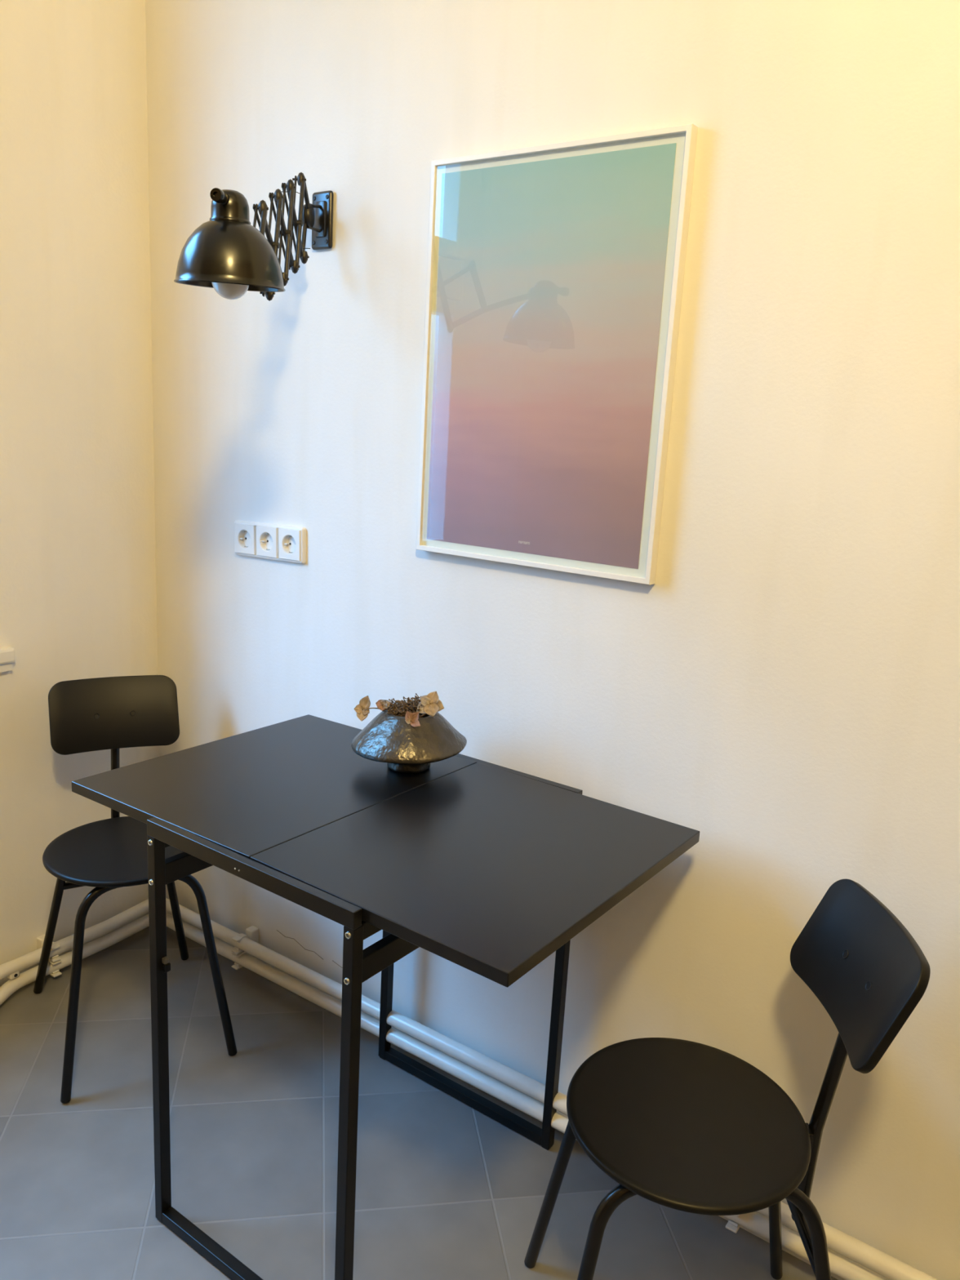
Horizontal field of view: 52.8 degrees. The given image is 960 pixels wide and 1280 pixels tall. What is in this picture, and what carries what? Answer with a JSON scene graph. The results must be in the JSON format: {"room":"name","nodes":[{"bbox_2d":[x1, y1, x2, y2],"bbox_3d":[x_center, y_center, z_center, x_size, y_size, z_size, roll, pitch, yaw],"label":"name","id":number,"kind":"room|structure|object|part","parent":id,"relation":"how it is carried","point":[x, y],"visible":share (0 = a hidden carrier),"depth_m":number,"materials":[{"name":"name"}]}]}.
{"room":"dining room","nodes":[
{"label":"dining room","id":0,"kind":"room"},
{"bbox_2d":[0,0,159,986],"bbox_3d":[-1.900,-0.538,1.063,0.300,3.120,3.370,12,15,34],"label":"wall","id":1,"kind":"structure","parent":0,"point":[78,597],"depth_m":2.20,"materials":[{"name":"paint"}]},
{"bbox_2d":[0,662,12,672],"bbox_3d":[-1.449,0.154,1.638,0.014,0.018,1.338,12,15,34],"label":"trim","id":2,"kind":"structure","parent":1,"relation":"attached to","point":[6,667],"depth_m":2.16,"materials":[{"name":"white paint"}]},
{"bbox_2d":[0,646,15,664],"bbox_3d":[-1.508,0.116,1.677,0.182,0.034,1.350,12,15,34],"label":"trim","id":3,"kind":"structure","parent":1,"relation":"attached to","point":[6,654],"depth_m":2.15,"materials":[{"name":"white paint"}]},
{"bbox_2d":[36,934,62,977],"bbox_3d":[-1.046,0.768,2.348,0.070,0.084,0.024,12,15,34],"label":"clip","id":4,"kind":"object","parent":1,"relation":"attached to","point":[55,960],"visible":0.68,"depth_m":2.33,"materials":[{"name":"white plastic"}]},
{"bbox_2d":[0,926,837,1279],"bbox_3d":[-0.508,1.352,0.377,3.965,0.120,3.970,12,15,34],"label":"floor","id":5,"kind":"structure","parent":0,"point":[446,1190],"depth_m":1.81,"materials":[{"name":"grey tile"}]},
{"bbox_2d":[33,675,237,1103],"bbox_3d":[-0.775,0.501,2.123,0.363,0.758,0.452,-4,14,-30],"label":"dining chair","id":6,"kind":"object","parent":5,"relation":"on","point":[113,713],"visible":0.82,"depth_m":2.16,"materials":[{"name":"black wood"}]},
{"bbox_3d":[-0.984,0.634,2.232,0.131,0.429,0.020,7,13,15],"label":"leg","id":7,"kind":"part","parent":6,"relation":"part of","materials":[{"name":"black metal"}]},
{"bbox_3d":[-0.784,0.703,1.976,0.059,0.427,0.200,11,15,33],"label":"leg","id":8,"kind":"part","parent":6,"relation":"part of","materials":[{"name":"black metal"}]},
{"bbox_3d":[-0.761,0.452,2.093,0.341,0.012,0.343,-4,14,-30],"label":"seat","id":9,"kind":"part","parent":6,"relation":"part of","materials":[{"name":"black wood"}]},
{"bbox_3d":[-0.839,0.169,2.218,0.276,0.158,0.084,-3,14,-26],"label":"backrest","id":10,"kind":"part","parent":6,"relation":"part of","materials":[{"name":"black wood"}]},
{"bbox_3d":[-0.853,0.361,2.259,0.024,0.423,0.074,0,13,-13],"label":"post","id":11,"kind":"part","parent":6,"relation":"part of","materials":[{"name":"black metal"}]},
{"bbox_3d":[-0.754,0.617,2.367,0.020,0.429,0.131,6,13,12],"label":"leg","id":12,"kind":"part","parent":6,"relation":"part of","materials":[{"name":"black metal"}]},
{"bbox_3d":[-0.620,0.691,2.072,0.200,0.427,0.059,2,13,-6],"label":"leg","id":13,"kind":"part","parent":6,"relation":"part of","materials":[{"name":"black metal"}]},
{"bbox_2d":[71,714,699,1279],"bbox_3d":[-0.190,0.635,1.701,0.910,0.742,0.596,12,15,34],"label":"folding table","id":14,"kind":"object","parent":5,"relation":"on","point":[489,869],"visible":0.98,"depth_m":1.52,"materials":[{"name":"black laminate"}]},
{"bbox_3d":[-0.528,0.652,1.595,0.019,0.710,0.020,12,15,34],"label":"leg","id":15,"kind":"part","parent":14,"relation":"part of","materials":[{"name":"black metal"}]},
{"bbox_3d":[-0.339,0.330,1.394,0.442,0.026,0.016,12,15,34],"label":"rail","id":16,"kind":"part","parent":14,"relation":"part of","materials":[{"name":"black laminate"}]},
{"bbox_3d":[-0.186,0.724,1.356,0.019,0.710,0.020,12,15,34],"label":"leg","id":17,"kind":"part","parent":14,"relation":"part of","materials":[{"name":"black metal"}]},
{"bbox_3d":[0.001,0.347,1.510,0.017,0.026,0.554,12,15,34],"label":"rail","id":18,"kind":"part","parent":14,"relation":"part of","materials":[{"name":"black metal"}]},
{"bbox_3d":[-0.192,0.569,2.052,0.019,0.710,0.020,12,15,34],"label":"leg","id":19,"kind":"part","parent":14,"relation":"part of","materials":[{"name":"black metal"}]},
{"bbox_2d":[351,703,466,773],"bbox_3d":[-0.130,0.182,1.789,0.213,0.111,0.213,12,15,34],"label":"vase","id":20,"kind":"object","parent":14,"relation":"on","point":[405,748],"visible":0.89,"depth_m":1.72,"materials":[{"name":"brown metal"}]},
{"bbox_2d":[354,691,444,726],"bbox_3d":[-0.144,0.121,1.752,0.120,0.063,0.129,12,15,34],"label":"hydrangea","id":21,"kind":"object","parent":20,"relation":"in","point":[430,704],"visible":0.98,"depth_m":1.75,"materials":[{"name":"beige plant"}]},
{"bbox_3d":[0.000,0.246,1.854,0.442,0.027,0.017,12,15,34],"label":"rail","id":22,"kind":"part","parent":14,"relation":"part of","materials":[{"name":"black laminate"}]},
{"bbox_3d":[0.151,0.641,1.813,0.019,0.710,0.020,12,15,34],"label":"leg","id":23,"kind":"part","parent":14,"relation":"part of","materials":[{"name":"black metal"}]},
{"bbox_2d":[0,912,889,1279],"bbox_3d":[-0.269,1.185,0.685,3.285,0.093,2.490,12,15,34],"label":"pipe","id":24,"kind":"object","parent":5,"relation":"on","point":[842,1266],"visible":0.75,"depth_m":2.07,"materials":[{"name":"beige paint"}]},
{"bbox_2d":[231,925,258,969],"bbox_3d":[-0.583,0.764,2.398,0.024,0.087,0.070,12,15,34],"label":"clip","id":25,"kind":"object","parent":24,"relation":"attached to","point":[251,932],"visible":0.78,"depth_m":2.38,"materials":[{"name":"white plastic"}]},
{"bbox_2d":[524,879,930,1279],"bbox_3d":[0.320,0.730,1.376,0.457,0.751,0.363,3,12,0],"label":"dining chair","id":26,"kind":"object","parent":5,"relation":"on","point":[682,1125],"visible":1,"depth_m":1.33,"materials":[{"name":"black wood"}]},
{"bbox_3d":[0.189,0.855,1.531,0.227,0.426,0.048,7,13,17],"label":"leg","id":27,"kind":"part","parent":26,"relation":"part of","materials":[{"name":"black metal"}]},
{"bbox_3d":[0.186,0.908,1.292,0.227,0.426,0.048,-1,13,-17],"label":"leg","id":28,"kind":"part","parent":26,"relation":"part of","materials":[{"name":"black metal"}]},
{"bbox_3d":[0.290,0.671,1.364,0.336,0.012,0.347,3,12,0],"label":"seat","id":29,"kind":"part","parent":26,"relation":"part of","materials":[{"name":"black wood"}]},
{"bbox_3d":[0.414,0.869,1.527,0.233,0.427,0.061,-1,13,-18],"label":"leg","id":30,"kind":"part","parent":26,"relation":"part of","materials":[{"name":"black metal"}]},
{"bbox_3d":[0.410,0.920,1.295,0.233,0.427,0.061,7,13,18],"label":"leg","id":31,"kind":"part","parent":26,"relation":"part of","materials":[{"name":"black metal"}]},
{"bbox_3d":[0.502,0.639,1.358,0.082,0.416,0.022,2,13,-6],"label":"post","id":32,"kind":"part","parent":26,"relation":"part of","materials":[{"name":"black metal"}]},
{"bbox_3d":[0.516,0.448,1.318,0.096,0.155,0.277,3,12,0],"label":"backrest","id":33,"kind":"part","parent":26,"relation":"part of","materials":[{"name":"black wood"}]},
{"bbox_2d":[145,0,959,1279],"bbox_3d":[0.657,-0.491,1.489,3.965,3.120,0.300,12,15,34],"label":"wall","id":34,"kind":"structure","parent":0,"point":[784,691],"depth_m":1.63,"materials":[{"name":"paint"}]},
{"bbox_2d":[173,172,333,301],"bbox_3d":[-0.330,-0.709,1.673,0.167,0.285,0.616,6,13,11],"label":"lamp","id":35,"kind":"object","parent":34,"relation":"attached to","point":[226,254],"visible":1,"depth_m":1.44,"materials":[{"name":"black metal"}]},
{"bbox_3d":[-0.381,-0.585,1.475,0.166,0.098,0.166,12,15,34],"label":"lamp shade","id":36,"kind":"part","parent":35,"relation":"part of","materials":[{"name":"black metal"}]},
{"bbox_3d":[-0.382,-0.571,1.478,0.057,0.095,0.057,12,15,34],"label":"bulb","id":37,"kind":"part","parent":35,"relation":"part of","materials":[{"name":"white glass"}]},
{"bbox_3d":[-0.318,-0.846,1.949,0.056,0.109,0.011,12,15,34],"label":"wall plate","id":38,"kind":"part","parent":35,"relation":"part of","materials":[{"name":"metal"}]},
{"bbox_2d":[234,520,306,564],"bbox_3d":[-0.469,-0.222,2.171,0.233,0.087,0.014,12,15,34],"label":"socket","id":39,"kind":"object","parent":34,"relation":"attached to","point":[277,542],"visible":1,"depth_m":2.16,"materials":[{"name":"white plastic"}]},
{"bbox_2d":[276,929,323,959],"bbox_3d":[-0.435,0.733,2.327,0.160,0.019,0.001,12,15,34],"label":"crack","id":40,"kind":"structure","parent":34,"relation":"attached to","point":[277,930],"depth_m":2.33,"materials":[{"name":"paint"}]},
{"bbox_2d":[416,123,697,584],"bbox_3d":[0.104,-0.483,1.696,0.509,0.710,0.020,12,15,34],"label":"framed print","id":41,"kind":"object","parent":34,"relation":"attached to","point":[555,272],"visible":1,"depth_m":1.67,"materials":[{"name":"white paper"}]},
{"bbox_2d":[725,1214,739,1233],"bbox_3d":[0.451,0.966,1.672,0.024,0.084,0.070,12,15,34],"label":"clip","id":42,"kind":"object","parent":34,"relation":"attached to","point":[731,1225],"visible":0.15,"depth_m":1.66,"materials":[{"name":"white plastic"}]},
{"bbox_2d":[0,897,938,1279],"bbox_3d":[-0.268,1.141,0.677,3.287,0.088,2.490,12,15,34],"label":"pipe","id":43,"kind":"object","parent":42,"relation":"attached to","point":[867,1255],"visible":0.71,"depth_m":2.05,"materials":[{"name":"beige paint"}]}
]}

